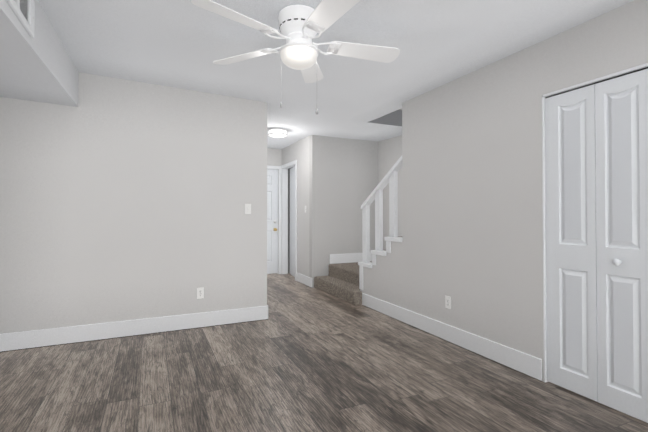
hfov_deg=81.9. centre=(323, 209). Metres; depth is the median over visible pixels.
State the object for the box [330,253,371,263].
baseboard
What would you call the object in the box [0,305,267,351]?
baseboard
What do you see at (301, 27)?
ceiling fan
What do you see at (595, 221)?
bifold closet door
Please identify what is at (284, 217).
door
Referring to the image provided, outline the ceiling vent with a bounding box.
[6,0,34,37]
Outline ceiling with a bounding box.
[38,0,633,148]
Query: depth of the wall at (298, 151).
6.47 m
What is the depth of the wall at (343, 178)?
6.27 m
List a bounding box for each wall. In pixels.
[0,72,259,333]
[260,101,266,305]
[267,148,281,165]
[282,136,309,276]
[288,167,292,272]
[309,135,377,287]
[360,0,647,381]
[378,136,401,249]
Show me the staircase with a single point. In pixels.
(343, 281)
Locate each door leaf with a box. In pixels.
[267,169,277,273]
[290,166,294,276]
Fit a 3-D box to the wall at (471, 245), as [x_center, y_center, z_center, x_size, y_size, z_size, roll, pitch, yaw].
[1.649,-1.279,2.632,0.115,5.000,5.300,0,-1,-25]
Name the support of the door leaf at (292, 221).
attached to the door at (284, 217)
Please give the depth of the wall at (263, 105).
4.23 m
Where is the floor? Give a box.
[0,273,647,431]
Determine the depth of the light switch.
4.15 m
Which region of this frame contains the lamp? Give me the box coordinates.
[268,128,286,137]
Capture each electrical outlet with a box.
[197,287,203,298]
[445,295,450,308]
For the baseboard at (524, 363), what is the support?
attached to the wall at (471, 245)
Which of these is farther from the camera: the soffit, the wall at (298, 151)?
the wall at (298, 151)
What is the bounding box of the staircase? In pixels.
[314,156,402,304]
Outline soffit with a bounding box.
[0,0,78,106]
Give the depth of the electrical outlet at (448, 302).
3.50 m
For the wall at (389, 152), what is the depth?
6.33 m
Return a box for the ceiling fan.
[191,0,399,113]
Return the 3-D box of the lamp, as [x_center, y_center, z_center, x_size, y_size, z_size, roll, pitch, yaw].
[-0.719,-1.198,5.798,0.300,0.092,0.300,0,-1,-25]
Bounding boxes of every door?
[267,166,280,273]
[281,160,296,280]
[542,63,647,422]
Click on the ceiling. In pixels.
(183, 44)
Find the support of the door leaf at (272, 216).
attached to the front door at (278, 168)
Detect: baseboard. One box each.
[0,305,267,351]
[2,272,541,381]
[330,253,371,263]
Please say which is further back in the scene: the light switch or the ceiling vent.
the light switch
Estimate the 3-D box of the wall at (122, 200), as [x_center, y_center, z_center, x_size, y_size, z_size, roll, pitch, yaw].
[-1.814,-0.095,3.773,2.280,2.660,0.115,0,-1,-25]
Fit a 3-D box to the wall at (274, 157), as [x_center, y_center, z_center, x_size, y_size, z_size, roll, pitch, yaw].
[-1.361,-0.052,7.325,1.295,2.660,0.115,0,-1,-25]
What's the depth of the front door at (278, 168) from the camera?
7.46 m
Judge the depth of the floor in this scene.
2.61 m
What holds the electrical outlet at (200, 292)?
attached to the wall at (122, 200)
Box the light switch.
[245,204,250,213]

